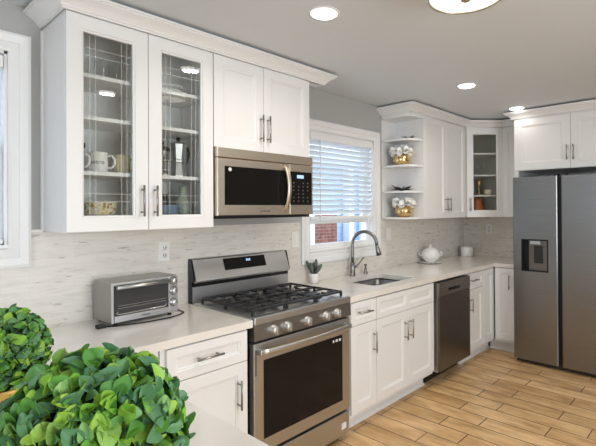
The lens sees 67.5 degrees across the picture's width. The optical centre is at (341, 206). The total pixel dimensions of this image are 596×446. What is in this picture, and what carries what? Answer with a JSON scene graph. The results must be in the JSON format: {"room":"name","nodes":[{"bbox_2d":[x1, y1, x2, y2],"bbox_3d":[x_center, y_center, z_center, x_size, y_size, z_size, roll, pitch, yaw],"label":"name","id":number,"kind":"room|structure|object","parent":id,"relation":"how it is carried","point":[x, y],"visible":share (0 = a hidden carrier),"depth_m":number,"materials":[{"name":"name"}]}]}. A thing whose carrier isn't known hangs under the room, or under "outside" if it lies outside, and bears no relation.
{"room":"kitchen","nodes":[
{"label":"kitchen","id":0,"kind":"room"},
{"bbox_2d":[0,389,16,401],"bbox_3d":[-0.961,0.544,1.260,0.166,0.082,0.166,-1,-1,41],"label":"pot","id":1,"kind":"object","parent":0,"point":[4,393],"depth_m":1.20,"materials":[{"name":"gold metal"}]},
{"bbox_2d":[0,0,406,326],"bbox_3d":[-1.047,0.282,2.719,0.140,2.455,7.890,-1,-1,41],"label":"wall","id":2,"kind":"structure","parent":0,"point":[323,106],"depth_m":2.92,"materials":[{"name":"grey paint"}]},
{"bbox_2d":[0,30,30,268],"bbox_3d":[-1.955,-0.259,1.671,0.156,1.091,1.291,-1,-1,41],"label":"window","id":3,"kind":"structure","parent":2,"relation":"in","point":[15,250],"depth_m":2.07,"materials":[{"name":"white wood"}]},
{"bbox_2d":[0,55,2,243],"bbox_3d":[-1.920,-0.249,1.642,0.068,0.885,1.078,-1,-1,41],"label":"window blind","id":4,"kind":"object","parent":3,"relation":"attached to","point":[1,56],"visible":1,"depth_m":2.04,"materials":[{"name":"white plastic"}]},
{"bbox_2d":[31,229,42,231],"bbox_3d":[-1.464,0.118,2.134,0.012,0.012,0.048,-1,-1,41],"label":"trim","id":5,"kind":"structure","parent":2,"relation":"attached to","point":[34,230],"depth_m":2.13,"materials":[{"name":"white wood"}]},
{"bbox_2d":[40,9,212,232],"bbox_3d":[-1.075,-0.405,2.309,0.368,1.050,0.749,-1,-1,41],"label":"upper cabinet","id":6,"kind":"object","parent":2,"relation":"attached to","point":[164,93],"visible":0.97,"depth_m":2.23,"materials":[{"name":"white wood"}]},
{"bbox_2d":[84,153,90,167],"bbox_3d":[-1.244,-0.211,2.076,0.096,0.098,0.102,-1,-1,41],"label":"mug","id":7,"kind":"object","parent":6,"relation":"on","point":[86,154],"visible":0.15,"depth_m":2.08,"materials":[{"name":"white ceramic"}]},
{"bbox_2d":[89,151,115,171],"bbox_3d":[-1.164,-0.211,2.152,0.096,0.098,0.102,-1,-1,41],"label":"mug","id":8,"kind":"object","parent":6,"relation":"on","point":[99,160],"visible":0.96,"depth_m":2.12,"materials":[{"name":"white ceramic"}]},
{"bbox_2d":[112,154,131,172],"bbox_3d":[-1.112,-0.210,2.271,0.096,0.098,0.102,-1,-1,41],"label":"mug","id":9,"kind":"object","parent":6,"relation":"on","point":[122,165],"visible":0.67,"depth_m":2.23,"materials":[{"name":"beige ceramic"}]},
{"bbox_2d":[83,72,199,107],"bbox_3d":[-1.099,-0.603,2.339,0.279,0.018,0.699,-1,-1,41],"label":"shelf","id":10,"kind":"object","parent":6,"relation":"attached to","point":[98,86],"depth_m":2.34,"materials":[{"name":"white wood"}]},
{"bbox_2d":[84,115,199,140],"bbox_3d":[-1.097,-0.408,2.337,0.279,0.018,0.699,-1,-1,41],"label":"shelf","id":11,"kind":"object","parent":6,"relation":"attached to","point":[92,124],"depth_m":2.34,"materials":[{"name":"white wood"}]},
{"bbox_2d":[84,171,199,182],"bbox_3d":[-1.096,-0.151,2.336,0.279,0.018,0.699,-1,-1,41],"label":"shelf","id":12,"kind":"object","parent":6,"relation":"attached to","point":[89,176],"depth_m":2.33,"materials":[{"name":"white wood"}]},
{"bbox_2d":[162,194,168,204],"bbox_3d":[-1.026,0.017,2.528,0.080,0.172,0.080,-1,-1,41],"label":"jar","id":13,"kind":"object","parent":6,"relation":"in","point":[165,201],"visible":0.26,"depth_m":2.51,"materials":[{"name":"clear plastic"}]},
{"bbox_2d":[162,141,169,174],"bbox_3d":[-0.969,-0.256,2.407,0.077,0.190,0.077,-1,-1,41],"label":"press","id":14,"kind":"object","parent":6,"relation":"on","point":[164,148],"visible":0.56,"depth_m":2.39,"materials":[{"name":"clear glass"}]},
{"bbox_2d":[162,205,182,214],"bbox_3d":[-0.959,0.048,2.429,0.129,0.108,0.138,-1,-1,41],"label":"pot","id":15,"kind":"object","parent":6,"relation":"in","point":[166,209],"visible":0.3,"depth_m":2.38,"materials":[{"name":"blue ceramic"}]},
{"bbox_2d":[169,137,189,175],"bbox_3d":[-0.912,-0.275,2.512,0.116,0.228,0.108,0,0,-26],"label":"moka pot","id":16,"kind":"object","parent":6,"relation":"on","point":[178,149],"visible":0.94,"depth_m":2.47,"materials":[{"name":"silver metal"}]},
{"bbox_2d":[23,0,337,86],"bbox_3d":[-0.767,-0.896,2.638,0.404,0.068,1.782,-1,-1,41],"label":"crown molding","id":17,"kind":"structure","parent":6,"relation":"attached to","point":[41,12],"depth_m":2.26,"materials":[{"name":"white wood"}]},
{"bbox_2d":[176,186,190,213],"bbox_3d":[-0.902,-0.005,2.532,0.080,0.215,0.080,-1,-1,41],"label":"vase","id":18,"kind":"object","parent":6,"relation":"in","point":[183,200],"visible":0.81,"depth_m":2.51,"materials":[{"name":"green ceramic"}]},
{"bbox_3d":[-1.188,0.082,2.177,0.163,0.040,0.204,-1,-1,41],"label":"baking dish","id":19,"kind":"object","parent":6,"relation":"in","visible":0},
{"bbox_3d":[-1.188,0.053,2.177,0.224,0.017,0.224,-1,-1,41],"label":"plate","id":20,"kind":"object","parent":19,"relation":"on","visible":0},
{"bbox_2d":[84,202,117,214],"bbox_3d":[-1.185,0.012,2.174,0.164,0.062,0.164,-1,-1,41],"label":"bowl","id":21,"kind":"object","parent":20,"relation":"on","point":[90,208],"visible":0.84,"depth_m":2.11,"materials":[{"name":"ceramic"}]},
{"bbox_2d":[158,241,169,261],"bbox_3d":[-1.039,0.266,2.602,0.008,0.116,0.072,-1,-1,41],"label":"wall outlet","id":22,"kind":"object","parent":2,"relation":"attached to","point":[163,247],"visible":1,"depth_m":2.60,"materials":[{"name":"white plastic"}]},
{"bbox_2d":[0,217,512,327],"bbox_3d":[-0.029,0.357,3.047,0.950,0.470,5.770,-1,-1,41],"label":"backsplash","id":23,"kind":"structure","parent":2,"relation":"attached to","point":[57,287],"depth_m":2.67,"materials":[{"name":"tile"}]},
{"bbox_2d":[211,52,308,156],"bbox_3d":[-0.577,-0.631,2.876,0.368,0.595,0.756,-1,-1,41],"label":"upper cabinet","id":24,"kind":"object","parent":2,"relation":"attached to","point":[256,108],"visible":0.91,"depth_m":2.73,"materials":[{"name":"white wood"}]},
{"bbox_2d":[213,147,312,218],"bbox_3d":[-0.552,-0.128,2.853,0.402,0.404,0.753,-1,-1,41],"label":"microwave","id":25,"kind":"object","parent":24,"relation":"attached to","point":[246,183],"visible":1,"depth_m":2.70,"materials":[{"name":"silver metal"}]},
{"bbox_2d":[292,232,298,246],"bbox_3d":[-0.348,0.255,3.383,0.009,0.116,0.072,-1,-1,41],"label":"light switch","id":26,"kind":"object","parent":2,"relation":"attached to","point":[295,235],"visible":1,"depth_m":3.38,"materials":[{"name":"white plastic"}]},
{"bbox_2d":[300,118,380,264],"bbox_3d":[-0.021,-0.116,3.858,0.156,1.151,1.021,-1,-1,41],"label":"window","id":27,"kind":"structure","parent":2,"relation":"in","point":[373,225],"depth_m":3.92,"materials":[{"name":"white wood"}]},
{"bbox_2d":[309,132,372,221],"bbox_3d":[0.013,-0.231,3.829,0.068,0.715,0.815,-1,-1,41],"label":"window blind","id":28,"kind":"object","parent":27,"relation":"attached to","point":[319,139],"visible":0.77,"depth_m":3.81,"materials":[{"name":"white plastic"}]},
{"bbox_2d":[386,228,390,239],"bbox_3d":[0.461,0.274,4.299,0.009,0.116,0.072,-1,-1,41],"label":"light switch","id":29,"kind":"object","parent":2,"relation":"attached to","point":[388,230],"visible":1,"depth_m":4.29,"materials":[{"name":"white plastic"}]},
{"bbox_2d":[381,111,423,218],"bbox_3d":[0.582,-0.402,4.215,0.330,1.050,0.223,-1,-1,41],"label":"shelf","id":30,"kind":"object","parent":2,"relation":"attached to","point":[388,140],"visible":0.92,"depth_m":4.26,"materials":[{"name":"white wood"}]},
{"bbox_2d":[388,145,414,164],"bbox_3d":[0.575,-0.483,4.207,0.256,0.199,0.256,-1,-1,41],"label":"flower vase","id":31,"kind":"object","parent":30,"relation":"on","point":[401,155],"visible":0.98,"depth_m":4.14,"materials":[{"name":"gold metal"}]},
{"bbox_2d":[392,185,410,190],"bbox_3d":[0.570,-0.173,4.200,0.220,0.065,0.222,-1,-1,41],"label":"air plant","id":32,"kind":"object","parent":30,"relation":"on","point":[397,187],"visible":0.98,"depth_m":4.17,"materials":[{"name":"black plant"}]},
{"bbox_2d":[391,197,417,216],"bbox_3d":[0.597,0.007,4.220,0.258,0.196,0.256,-1,-1,41],"label":"flower vase","id":33,"kind":"object","parent":30,"relation":"on","point":[403,206],"visible":1,"depth_m":4.15,"materials":[{"name":"gold metal"}]},
{"bbox_2d":[395,115,465,218],"bbox_3d":[0.963,-0.401,4.615,0.368,1.050,0.878,-1,-1,41],"label":"upper cabinet","id":34,"kind":"object","parent":2,"relation":"attached to","point":[441,179],"visible":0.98,"depth_m":4.38,"materials":[{"name":"white wood"}]},
{"bbox_2d":[465,127,503,216],"bbox_3d":[1.551,-0.402,5.080,0.635,1.050,0.630,-1,-1,41],"label":"upper cabinet","id":35,"kind":"object","parent":2,"relation":"attached to","point":[483,145],"visible":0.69,"depth_m":4.86,"materials":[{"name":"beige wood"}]},
{"bbox_2d":[376,101,513,126],"bbox_3d":[1.130,-0.895,4.463,1.659,0.068,0.449,0,0,-30],"label":"crown molding","id":36,"kind":"structure","parent":35,"relation":"attached to","point":[413,106],"depth_m":4.33,"materials":[{"name":"white wood"}]},
{"bbox_2d":[474,198,482,209],"bbox_3d":[1.533,0.009,4.978,0.124,0.190,0.124,-1,-1,41],"label":"vase","id":37,"kind":"object","parent":35,"relation":"in","point":[478,205],"visible":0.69,"depth_m":4.93,"materials":[{"name":"orange ceramic"}]},
{"bbox_2d":[475,179,482,194],"bbox_3d":[1.560,-0.211,5.027,0.090,0.180,0.090,-1,-1,41],"label":"candlestick","id":38,"kind":"object","parent":35,"relation":"on","point":[478,181],"visible":0.88,"depth_m":5.01,"materials":[{"name":"gold metal"}]},
{"bbox_2d":[473,153,495,159],"bbox_3d":[1.551,-0.577,5.110,0.576,0.016,0.562,-1,-1,41],"label":"shelf","id":39,"kind":"object","parent":35,"relation":"attached to","point":[476,156],"depth_m":5.09,"materials":[{"name":"white wood"}]},
{"bbox_2d":[473,175,495,178],"bbox_3d":[1.553,-0.337,5.109,0.576,0.016,0.562,-1,-1,41],"label":"shelf","id":40,"kind":"object","parent":35,"relation":"attached to","point":[475,176],"depth_m":4.96,"materials":[{"name":"white wood"}]},
{"bbox_2d":[474,195,495,197],"bbox_3d":[1.554,-0.112,5.107,0.576,0.016,0.562,-1,-1,41],"label":"shelf","id":41,"kind":"object","parent":35,"relation":"attached to","point":[475,196],"depth_m":4.90,"materials":[{"name":"white wood"}]},
{"bbox_2d":[484,190,490,194],"bbox_3d":[1.633,-0.152,4.942,0.080,0.060,0.080,-1,-1,41],"label":"bowl","id":42,"kind":"object","parent":35,"relation":"on","point":[487,192],"visible":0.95,"depth_m":4.91,"materials":[{"name":"beige ceramic"}]},
{"bbox_2d":[1,0,595,119],"bbox_3d":[0.675,-1.016,1.106,4.880,0.100,8.030,-1,-1,41],"label":"ceiling","id":43,"kind":"structure","parent":0,"point":[531,54],"depth_m":2.62,"materials":[{"name":"white paint"}]},
{"bbox_2d":[308,6,339,20],"bbox_3d":[-0.085,-0.945,2.192,0.160,0.017,0.160,-1,-1,41],"label":"recessed light","id":44,"kind":"object","parent":43,"relation":"in","point":[324,13],"visible":1,"depth_m":2.17,"materials":[{"name":"white plastic"}]},
{"bbox_2d":[428,0,500,14],"bbox_3d":[0.513,-0.899,1.827,0.308,0.122,0.308,-1,-1,41],"label":"ceiling lamp","id":45,"kind":"object","parent":43,"relation":"attached to","point":[454,7],"visible":1,"depth_m":1.90,"materials":[{"name":"white glass"}]},
{"bbox_2d":[456,83,476,88],"bbox_3d":[0.989,-0.943,3.497,0.160,0.017,0.160,-1,-1,41],"label":"recessed light","id":46,"kind":"object","parent":43,"relation":"in","point":[462,85],"visible":1,"depth_m":3.47,"materials":[{"name":"white plastic"}]},
{"bbox_2d":[508,106,525,109],"bbox_3d":[1.701,-0.942,4.297,0.160,0.017,0.160,-1,-1,41],"label":"recessed light","id":47,"kind":"object","parent":43,"relation":"in","point":[514,107],"visible":1,"depth_m":4.26,"materials":[{"name":"white plastic"}]},
{"bbox_2d":[326,333,595,445],"bbox_3d":[0.690,1.539,1.089,4.880,0.100,8.030,-1,-1,41],"label":"floor","id":48,"kind":"structure","parent":0,"point":[491,398],"depth_m":3.24,"materials":[{"name":"brown wood"}]},
{"bbox_2d":[158,329,247,433],"bbox_3d":[-0.849,1.070,2.295,0.676,0.872,0.458,-1,-1,41],"label":"base cabinet","id":49,"kind":"object","parent":48,"relation":"on","point":[212,372],"visible":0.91,"depth_m":2.13,"materials":[{"name":"white wood"}]},
{"bbox_2d":[188,250,351,445],"bbox_3d":[-0.412,0.914,2.768,0.712,1.185,0.774,-1,-1,41],"label":"gas range","id":50,"kind":"object","parent":48,"relation":"on","point":[298,394],"visible":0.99,"depth_m":2.63,"materials":[{"name":"silver metal"}]},
{"bbox_2d":[194,286,350,325],"bbox_3d":[-0.413,0.602,2.768,0.590,0.040,0.768,-1,-1,41],"label":"cooktop","id":51,"kind":"object","parent":50,"relation":"in","point":[288,312],"depth_m":2.61,"materials":[{"name":"black metal"}]},
{"bbox_2d":[346,297,377,427],"bbox_3d":[-0.068,1.071,3.179,0.676,0.872,0.276,-1,-1,41],"label":"base cabinet","id":52,"kind":"object","parent":48,"relation":"on","point":[363,336],"visible":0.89,"depth_m":2.98,"materials":[{"name":"white wood"}]},
{"bbox_2d":[365,283,433,417],"bbox_3d":[0.286,1.074,3.579,0.676,0.868,0.791,-1,-1,41],"label":"base cabinet","id":53,"kind":"object","parent":48,"relation":"on","point":[404,319],"visible":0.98,"depth_m":3.35,"materials":[{"name":"white wood"}]},
{"bbox_2d":[423,275,469,382],"bbox_3d":[0.764,1.075,4.122,0.642,0.868,0.608,-1,-1,41],"label":"dishwasher","id":54,"kind":"object","parent":48,"relation":"on","point":[451,301],"visible":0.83,"depth_m":3.86,"materials":[{"name":"grey metal"}]},
{"bbox_2d":[457,267,493,363],"bbox_3d":[1.202,1.073,4.616,0.676,0.872,0.697,-1,-1,41],"label":"base cabinet","id":55,"kind":"object","parent":48,"relation":"on","point":[482,281],"visible":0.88,"depth_m":4.38,"materials":[{"name":"white wood"}]},
{"bbox_2d":[291,255,513,302],"bbox_3d":[0.886,0.613,4.106,0.895,0.038,2.951,-1,-1,41],"label":"countertop","id":56,"kind":"structure","parent":55,"relation":"on","point":[414,274],"depth_m":3.85,"materials":[{"name":"stone"}]},
{"bbox_2d":[306,259,321,283],"bbox_3d":[-0.211,0.502,3.423,0.121,0.187,0.092,0,0,15],"label":"potted succulent","id":57,"kind":"object","parent":56,"relation":"on","point":[314,268],"visible":1,"depth_m":3.41,"materials":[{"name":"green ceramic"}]},
{"bbox_2d":[309,273,318,283],"bbox_3d":[-0.209,0.557,3.429,0.073,0.076,0.073,-1,-1,41],"label":"pot","id":58,"kind":"object","parent":57,"relation":"attached to","point":[314,277],"depth_m":3.40,"materials":[{"name":"white ceramic"}]},
{"bbox_2d":[349,230,381,275],"bbox_3d":[0.213,0.399,3.763,0.268,0.393,0.166,-1,-1,41],"label":"kitchen faucet","id":59,"kind":"object","parent":56,"relation":"on","point":[353,266],"visible":1,"depth_m":3.77,"materials":[{"name":"silver metal"}]},
{"bbox_2d":[353,278,408,296],"bbox_3d":[0.291,0.717,3.605,0.413,0.170,0.568,-1,-1,41],"label":"sink","id":60,"kind":"object","parent":56,"relation":"in","point":[375,281],"visible":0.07,"depth_m":3.86,"materials":[{"name":"silver metal"}]},
{"bbox_2d":[418,244,442,263],"bbox_3d":[0.939,0.497,4.661,0.243,0.198,0.264,-1,-1,41],"label":"soup tureen","id":61,"kind":"object","parent":56,"relation":"on","point":[430,255],"visible":1,"depth_m":4.60,"materials":[{"name":"white ceramic"}]},
{"bbox_2d":[421,251,439,261],"bbox_3d":[0.939,0.530,4.661,0.200,0.114,0.200,-1,-1,41],"label":"bowl","id":62,"kind":"object","parent":61,"relation":"attached to","point":[428,256],"depth_m":4.59,"materials":[{"name":"white ceramic"}]},
{"bbox_2d":[461,246,472,256],"bbox_3d":[1.499,0.542,5.287,0.146,0.112,0.146,-1,-1,41],"label":"canister","id":63,"kind":"object","parent":56,"relation":"on","point":[466,251],"visible":1,"depth_m":5.22,"materials":[{"name":"white ceramic"}]},
{"bbox_2d":[493,267,494,332],"bbox_3d":[1.564,1.017,5.131,0.525,0.757,0.513,-1,-1,41],"label":"base","id":64,"kind":"object","parent":48,"relation":"on","point":[493,267],"visible":0.02,"depth_m":4.87,"materials":[{"name":"white wood"}]},
{"bbox_2d":[490,267,513,351],"bbox_3d":[1.832,1.071,4.781,0.306,0.872,0.677,-1,-1,41],"label":"base cabinet","id":65,"kind":"object","parent":48,"relation":"on","point":[503,339],"visible":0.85,"depth_m":4.54,"materials":[{"name":"white wood"}]},
{"bbox_2d":[513,173,595,376],"bbox_3d":[2.268,0.601,4.293,0.906,1.800,0.802,-1,-1,41],"label":"refrigerator","id":66,"kind":"object","parent":48,"relation":"on","point":[554,217],"visible":1,"depth_m":4.04,"materials":[{"name":"grey metal"}]},
{"bbox_3d":[-0.786,1.064,1.379,1.988,0.872,0.828,-1,-1,41],"label":"base cabinet","id":67,"kind":"object","parent":48,"relation":"on","visible":0},
{"bbox_2d":[46,303,268,445],"bbox_3d":[-0.721,0.604,1.347,2.140,0.038,1.764,-1,-1,41],"label":"countertop","id":68,"kind":"structure","parent":67,"relation":"on","point":[197,323],"depth_m":2.03,"materials":[{"name":"stone"}]},
{"bbox_2d":[0,303,53,401],"bbox_3d":[-0.962,0.435,1.259,0.260,0.300,0.248,-1,-1,41],"label":"topiary ball","id":69,"kind":"object","parent":68,"relation":"on","point":[25,339],"visible":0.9,"depth_m":1.22,"materials":[{"name":"green plant"}]},
{"bbox_2d":[0,342,195,445],"bbox_3d":[-0.396,0.401,0.720,0.308,0.355,0.308,-1,0,27],"label":"topiary ball","id":70,"kind":"object","parent":68,"relation":"on","point":[108,395],"visible":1,"depth_m":0.66,"materials":[{"name":"green plant"}]},
{"bbox_2d":[93,272,177,324],"bbox_3d":[-1.077,0.486,2.352,0.240,0.216,0.354,-1,0,38],"label":"toaster oven","id":71,"kind":"object","parent":68,"relation":"on","point":[116,300],"visible":1,"depth_m":2.27,"materials":[{"name":"silver metal"}]},
{"bbox_2d":[95,309,183,328],"bbox_3d":[-1.012,0.583,2.304,0.158,0.020,0.465,-1,0,28],"label":"power cord","id":72,"kind":"object","parent":68,"relation":"on","point":[98,326],"visible":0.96,"depth_m":2.21,"materials":[{"name":"black rubber"}]},
{"bbox_2d":[511,172,595,257],"bbox_3d":[3.295,0.266,4.054,4.600,2.455,0.140,-1,-1,41],"label":"wall","id":73,"kind":"structure","parent":0,"point":[578,172],"depth_m":4.70,"materials":[{"name":"grey paint"}]},
{"bbox_2d":[486,224,491,233],"bbox_3d":[1.765,0.275,5.295,0.072,0.116,0.008,-1,-1,41],"label":"wall outlet","id":74,"kind":"object","parent":73,"relation":"attached to","point":[488,226],"visible":1,"depth_m":5.29,"materials":[{"name":"white plastic"}]},
{"bbox_2d":[503,126,514,216],"bbox_3d":[1.970,-0.405,4.907,0.236,1.050,0.335,-1,-1,41],"label":"upper cabinet","id":75,"kind":"object","parent":73,"relation":"attached to","point":[508,132],"visible":0.44,"depth_m":4.82,"materials":[{"name":"white wood"}]},
{"bbox_2d":[514,109,595,177],"bbox_3d":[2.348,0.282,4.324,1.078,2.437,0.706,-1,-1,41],"label":"upper cabinet","id":76,"kind":"object","parent":73,"relation":"attached to","point":[562,142],"visible":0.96,"depth_m":4.22,"materials":[{"name":"white wood"}]},
{"bbox_2d":[503,99,595,120],"bbox_3d":[2.213,-0.903,4.189,1.228,0.068,0.393,-1,-1,41],"label":"crown molding","id":77,"kind":"structure","parent":76,"relation":"attached to","point":[590,104],"depth_m":4.17,"materials":[{"name":"white wood"}]},
{"label":"outside","id":78,"kind":"structure","parent":0,"visible":0},
{"bbox_3d":[-4.012,1.700,18.223,24.860,0.100,38.000,-1,-1,41],"label":"ground","id":79,"kind":"structure","parent":78,"visible":0},
{"bbox_2d":[309,150,361,243],"bbox_3d":[-0.536,0.192,11.816,3.380,2.750,12.000,-1,-1,41],"label":"house","id":80,"kind":"structure","parent":79,"relation":"on","point":[330,232],"depth_m":10.17,"materials":[{"name":"red brick"}]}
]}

